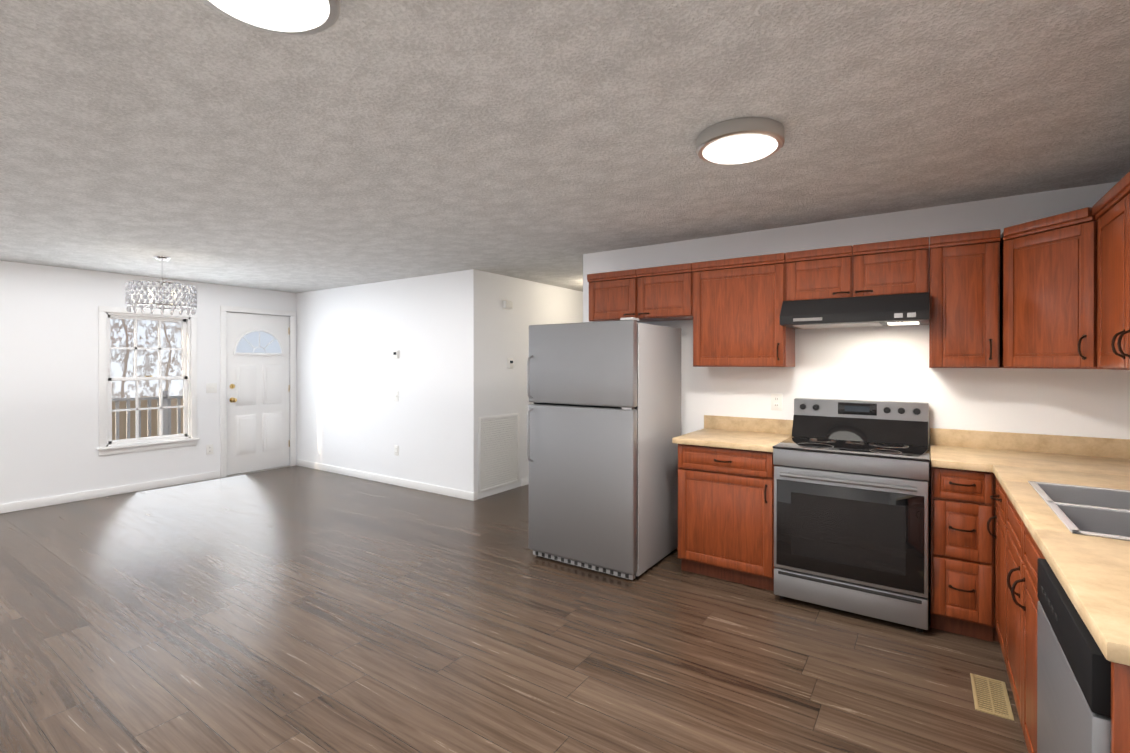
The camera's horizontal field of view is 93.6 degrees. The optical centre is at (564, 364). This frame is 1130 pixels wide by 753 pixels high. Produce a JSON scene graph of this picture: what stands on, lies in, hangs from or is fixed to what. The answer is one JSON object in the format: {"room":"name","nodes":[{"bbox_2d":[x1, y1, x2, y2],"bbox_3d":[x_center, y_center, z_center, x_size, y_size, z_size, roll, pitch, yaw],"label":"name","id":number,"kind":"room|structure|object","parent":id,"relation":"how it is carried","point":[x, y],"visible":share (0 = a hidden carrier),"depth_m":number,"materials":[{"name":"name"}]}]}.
{"room":"kitchen","nodes":[
{"label":"kitchen","id":0,"kind":"room"},
{"bbox_2d":[0,261,296,503],"bbox_3d":[-5.811,0.217,4.285,0.140,2.360,7.630,0,0,34],"label":"wall","id":1,"kind":"structure","parent":0,"point":[49,418],"depth_m":5.36,"materials":[{"name":"white paint"}]},
{"bbox_2d":[0,471,219,513],"bbox_3d":[-6.010,1.356,3.861,0.012,0.085,6.360,0,0,34],"label":"baseboard","id":2,"kind":"structure","parent":1,"relation":"attached to","point":[104,492],"depth_m":5.56,"materials":[{"name":"white paint"}]},
{"bbox_2d":[96,306,199,455],"bbox_3d":[-4.654,0.174,5.934,0.185,1.565,0.940,0,0,34],"label":"living room window","id":3,"kind":"structure","parent":1,"relation":"in","point":[106,379],"depth_m":5.89,"materials":[{"name":"white paint"}]},
{"bbox_2d":[206,444,212,454],"bbox_3d":[-4.282,1.030,6.397,0.008,0.118,0.075,0,0,34],"label":"outlet","id":4,"kind":"object","parent":1,"relation":"attached to","point":[209,449],"visible":1,"depth_m":6.39,"materials":[{"name":"white plastic"}]},
{"bbox_2d":[206,383,216,392],"bbox_3d":[-4.268,0.290,6.410,0.014,0.118,0.115,0,0,34],"label":"light switch","id":5,"kind":"object","parent":1,"relation":"attached to","point":[211,387],"visible":1,"depth_m":6.41,"materials":[{"name":"white plastic"}]},
{"bbox_2d":[226,312,289,474],"bbox_3d":[-3.956,0.367,6.875,0.123,2.020,0.788,0,0,34],"label":"entry door","id":6,"kind":"structure","parent":1,"relation":"in","point":[257,376],"depth_m":6.86,"materials":[{"name":"white paint"}]},
{"bbox_2d":[220,306,295,477],"bbox_3d":[-4.007,0.336,6.910,0.158,2.105,0.930,0,0,34],"label":"door frame","id":7,"kind":"structure","parent":1,"relation":"attached to","point":[223,427],"depth_m":6.69,"materials":[{"name":"white paint"}]},
{"bbox_2d":[297,269,482,498],"bbox_3d":[-2.268,0.210,6.402,3.330,2.360,0.140,0,0,34],"label":"wall","id":8,"kind":"structure","parent":0,"point":[353,375],"depth_m":6.09,"materials":[{"name":"white paint"}]},
{"bbox_2d":[296,459,475,500],"bbox_3d":[-2.301,1.348,6.336,3.330,0.085,0.012,0,0,34],"label":"baseboard","id":9,"kind":"structure","parent":8,"relation":"attached to","point":[436,489],"depth_m":6.12,"materials":[{"name":"white paint"}]},
{"bbox_2d":[393,350,398,358],"bbox_3d":[-1.939,-0.109,6.076,0.100,0.100,0.024,0,0,34],"label":"thermostat","id":10,"kind":"object","parent":8,"relation":"attached to","point":[395,354],"visible":1,"depth_m":6.06,"materials":[{"name":"white plastic"}]},
{"bbox_2d":[394,445,398,455],"bbox_3d":[-1.935,0.991,6.086,0.075,0.118,0.008,0,0,34],"label":"outlet","id":11,"kind":"object","parent":8,"relation":"attached to","point":[396,450],"visible":1,"depth_m":6.08,"materials":[{"name":"white plastic"}]},
{"bbox_2d":[394,391,398,401],"bbox_3d":[-1.936,0.371,6.082,0.075,0.118,0.014,0,0,34],"label":"light switch","id":12,"kind":"object","parent":8,"relation":"attached to","point":[396,396],"visible":1,"depth_m":6.08,"materials":[{"name":"white plastic"}]},
{"bbox_2d":[0,465,1027,752],"bbox_3d":[-1.633,1.450,3.104,8.380,0.100,10.380,0,0,34],"label":"floor","id":13,"kind":"structure","parent":0,"point":[296,609],"depth_m":2.64,"materials":[{"name":"brown wood"}]},
{"bbox_2d":[527,317,680,579],"bbox_3d":[0.293,0.549,3.911,0.850,1.698,0.853,0,0,34],"label":"refrigerator","id":14,"kind":"object","parent":13,"relation":"on","point":[604,421],"visible":1,"depth_m":3.59,"materials":[{"name":"grey metal"}]},
{"bbox_2d":[678,444,773,590],"bbox_3d":[1.158,0.964,3.593,0.620,0.870,0.636,0,0,34],"label":"base cabinet","id":15,"kind":"object","parent":13,"relation":"on","point":[725,513],"visible":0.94,"depth_m":3.35,"materials":[{"name":"brown wood"}]},
{"bbox_2d":[672,415,792,451],"bbox_3d":[1.154,0.458,3.602,0.644,0.138,0.626,0,0,34],"label":"countertop","id":16,"kind":"structure","parent":15,"relation":"on","point":[743,433],"depth_m":3.68,"materials":[{"name":"stone"}]},
{"bbox_2d":[773,398,929,631],"bbox_3d":[1.706,0.818,3.159,0.766,1.165,0.712,0,0,34],"label":"range","id":17,"kind":"object","parent":13,"relation":"on","point":[851,505],"visible":1,"depth_m":2.95,"materials":[{"name":"silver metal"}]},
{"bbox_2d":[930,462,994,641],"bbox_3d":[2.161,0.966,2.909,0.258,0.870,0.636,0,0,34],"label":"base cabinet","id":18,"kind":"object","parent":13,"relation":"on","point":[961,560],"visible":0.98,"depth_m":2.68,"materials":[{"name":"brown wood"}]},
{"bbox_2d":[930,428,991,471],"bbox_3d":[2.153,0.460,2.920,0.235,0.138,0.626,0,0,34],"label":"countertop","id":19,"kind":"structure","parent":18,"relation":"on","point":[949,448],"depth_m":3.07,"materials":[{"name":"stone"}]},
{"bbox_2d":[970,673,1013,720],"bbox_3d":[1.799,1.400,2.242,0.122,0.006,0.300,0,0,34],"label":"floor vent","id":20,"kind":"object","parent":13,"relation":"in","point":[990,695],"visible":1,"depth_m":2.23,"materials":[{"name":"beige metal"}]},
{"bbox_2d":[993,476,998,641],"bbox_3d":[2.562,0.967,2.671,0.666,0.870,0.577,0,0,34],"label":"base cabinet","id":21,"kind":"object","parent":13,"relation":"on","point":[995,637],"visible":0.11,"depth_m":2.64,"materials":[{"name":"brown wood"}]},
{"bbox_2d":[987,478,1007,663],"bbox_3d":[2.241,0.968,2.267,0.666,0.870,0.400,0,0,34],"label":"base cabinet","id":22,"kind":"object","parent":13,"relation":"on","point":[1001,529],"visible":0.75,"depth_m":2.42,"materials":[{"name":"brown wood"}]},
{"bbox_2d":[1006,495,1044,752],"bbox_3d":[1.857,0.970,1.703,0.666,0.870,0.960,0,0,34],"label":"base cabinet","id":23,"kind":"object","parent":13,"relation":"on","point":[1023,553],"visible":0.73,"depth_m":1.85,"materials":[{"name":"brown wood"}]},
{"bbox_2d":[984,431,1129,665],"bbox_3d":[1.982,0.463,1.840,0.698,0.138,2.604,0,0,34],"label":"countertop","id":24,"kind":"structure","parent":23,"relation":"on","point":[1092,574],"depth_m":1.71,"materials":[{"name":"laminate"}]},
{"bbox_2d":[1028,481,1129,540],"bbox_3d":[1.933,0.455,1.723,0.555,0.566,0.800,0,0,34],"label":"sink","id":25,"kind":"object","parent":24,"relation":"in","point":[1093,511],"visible":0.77,"depth_m":1.83,"materials":[{"name":"silver metal"}]},
{"bbox_2d":[1037,558,1110,752],"bbox_3d":[1.409,0.973,1.063,0.626,0.868,0.598,0,0,34],"label":"dishwasher","id":26,"kind":"object","parent":13,"relation":"on","point":[1073,690],"visible":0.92,"depth_m":1.17,"materials":[{"name":"grey paint"}]},
{"bbox_2d":[1111,662,1129,752],"bbox_3d":[1.272,0.973,0.780,0.667,0.870,0.019,0,0,34],"label":"cabinet end panel","id":27,"kind":"object","parent":13,"relation":"on","point":[1120,708],"visible":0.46,"depth_m":0.95,"materials":[{"name":"brown wood"}]},
{"bbox_2d":[483,271,582,497],"bbox_3d":[-0.137,0.209,6.698,0.140,2.360,2.750,0,0,34],"label":"wall","id":28,"kind":"structure","parent":0,"point":[505,334],"depth_m":5.95,"materials":[{"name":"white paint"}]},
{"bbox_2d":[479,413,519,492],"bbox_3d":[-0.702,0.942,5.736,0.011,0.780,0.660,0,0,34],"label":"air vent","id":29,"kind":"object","parent":28,"relation":"in","point":[499,450],"visible":1,"depth_m":5.72,"materials":[{"name":"white metal"}]},
{"bbox_2d":[502,300,512,309],"bbox_3d":[-0.625,-0.648,5.812,0.045,0.100,0.140,0,0,34],"label":"door chime","id":30,"kind":"object","parent":28,"relation":"attached to","point":[507,305],"visible":1,"depth_m":5.79,"materials":[{"name":"white plastic"}]},
{"bbox_2d":[507,358,512,368],"bbox_3d":[-0.601,-0.008,5.870,0.024,0.120,0.090,0,0,34],"label":"thermostat","id":31,"kind":"object","parent":28,"relation":"attached to","point":[509,363],"visible":0.98,"depth_m":5.85,"materials":[{"name":"white plastic"}]},
{"bbox_2d":[521,477,528,485],"bbox_3d":[0.064,1.346,6.861,0.012,0.085,1.980,0,0,34],"label":"baseboard","id":32,"kind":"structure","parent":28,"relation":"attached to","point":[524,481],"depth_m":6.08,"materials":[{"name":"white paint"}]},
{"bbox_2d":[0,0,1129,292],"bbox_3d":[-1.633,-1.010,3.097,8.380,0.100,10.380,0,0,34],"label":"ceiling","id":33,"kind":"structure","parent":0,"point":[548,142],"depth_m":2.12,"materials":[{"name":"white paint"}]},
{"bbox_2d":[125,255,196,315],"bbox_3d":[-3.599,-0.708,4.740,0.517,0.512,0.516,0,0,34],"label":"chandelier","id":34,"kind":"object","parent":33,"relation":"hanging from","point":[131,287],"visible":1,"depth_m":4.63,"materials":[{"name":"silver metal"}]},
{"bbox_2d":[201,0,340,34],"bbox_3d":[-0.730,-0.913,1.278,0.350,0.079,0.350,0,0,34],"label":"ceiling light","id":35,"kind":"object","parent":33,"relation":"attached to","point":[296,17],"visible":1,"depth_m":1.33,"materials":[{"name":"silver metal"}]},
{"bbox_2d":[696,117,784,164],"bbox_3d":[0.731,-0.916,2.224,0.350,0.079,0.350,0,0,34],"label":"ceiling light","id":36,"kind":"object","parent":33,"relation":"attached to","point":[740,140],"visible":1,"depth_m":2.13,"materials":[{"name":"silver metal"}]},
{"bbox_2d":[583,182,1129,591],"bbox_3d":[1.681,0.218,3.710,3.590,2.360,0.140,0,0,34],"label":"wall","id":37,"kind":"structure","parent":0,"point":[885,363],"depth_m":3.35,"materials":[{"name":"white paint"}]},
{"bbox_2d":[587,269,652,321],"bbox_3d":[0.440,-0.530,4.246,0.433,0.374,0.356,0,0,34],"label":"upper cabinet","id":38,"kind":"object","parent":37,"relation":"attached to","point":[613,295],"visible":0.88,"depth_m":4.12,"materials":[{"name":"brown wood"}]},
{"bbox_2d":[636,263,692,320],"bbox_3d":[0.800,-0.529,4.001,0.433,0.374,0.356,0,0,34],"label":"upper cabinet","id":39,"kind":"object","parent":37,"relation":"attached to","point":[665,293],"visible":0.94,"depth_m":3.88,"materials":[{"name":"brown wood"}]},
{"bbox_2d":[692,253,794,366],"bbox_3d":[1.237,-0.348,3.703,0.622,0.734,0.356,0,0,34],"label":"upper cabinet","id":40,"kind":"object","parent":37,"relation":"attached to","point":[737,304],"visible":1,"depth_m":3.57,"materials":[{"name":"brown wood"}]},
{"bbox_2d":[771,394,781,410],"bbox_3d":[1.494,0.268,3.746,0.075,0.118,0.008,0,0,34],"label":"electrical outlet","id":41,"kind":"object","parent":37,"relation":"attached to","point":[776,401],"visible":1,"depth_m":3.74,"materials":[{"name":"white plastic"}]},
{"bbox_2d":[785,245,852,300],"bbox_3d":[1.653,-0.556,3.419,0.379,0.317,0.356,0,0,34],"label":"upper cabinet","id":42,"kind":"object","parent":37,"relation":"attached to","point":[824,273],"visible":0.98,"depth_m":3.29,"materials":[{"name":"brown wood"}]},
{"bbox_2d":[780,292,928,328],"bbox_3d":[1.771,-0.315,3.250,0.760,0.160,0.504,0,0,34],"label":"range hood","id":43,"kind":"object","parent":37,"relation":"attached to","point":[887,310],"visible":1,"depth_m":3.07,"materials":[{"name":"black metal"}]},
{"bbox_2d":[852,237,928,296],"bbox_3d":[1.968,-0.555,3.204,0.379,0.317,0.356,0,0,34],"label":"upper cabinet","id":44,"kind":"object","parent":37,"relation":"attached to","point":[892,267],"visible":0.98,"depth_m":3.08,"materials":[{"name":"brown wood"}]},
{"bbox_2d":[929,229,1000,367],"bbox_3d":[2.255,-0.346,3.010,0.308,0.734,0.356,0,0,34],"label":"upper cabinet","id":45,"kind":"object","parent":37,"relation":"attached to","point":[964,300],"visible":1,"depth_m":2.89,"materials":[{"name":"brown wood"}]},
{"bbox_2d":[1000,207,1102,368],"bbox_3d":[2.568,-0.345,2.634,0.624,0.734,0.624,0,0,34],"label":"upper cabinet","id":46,"kind":"object","parent":37,"relation":"attached to","point":[1048,292],"visible":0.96,"depth_m":2.57,"materials":[{"name":"brown wood"}]},
{"bbox_3d":[0.958,0.231,-0.414,0.140,2.360,7.490,0,0,34],"label":"wall","id":47,"kind":"structure","parent":0,"visible":0},
{"bbox_2d":[1092,171,1129,369],"bbox_3d":[2.247,-0.343,1.926,0.356,0.734,0.900,0,0,34],"label":"upper cabinet","id":48,"kind":"object","parent":47,"relation":"attached to","point":[1111,209],"visible":1,"depth_m":2.15,"materials":[{"name":"brown wood"}]},
{"label":"outside","id":49,"kind":"structure","parent":0,"visible":0},
{"bbox_2d":[110,318,182,439],"bbox_3d":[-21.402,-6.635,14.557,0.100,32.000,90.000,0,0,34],"label":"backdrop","id":50,"kind":"structure","parent":49,"point":[116,391],"depth_m":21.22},
{"bbox_3d":[-5.736,1.544,6.628,2.350,0.190,9.500,0,0,34],"label":"deck","id":51,"kind":"object","parent":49,"visible":0},
{"bbox_2d":[112,391,182,439],"bbox_3d":[-6.583,0.927,7.203,0.090,1.039,9.300,0,0,34],"label":"railing","id":52,"kind":"object","parent":51,"relation":"on","point":[168,413],"depth_m":7.84,"materials":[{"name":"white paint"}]}
]}

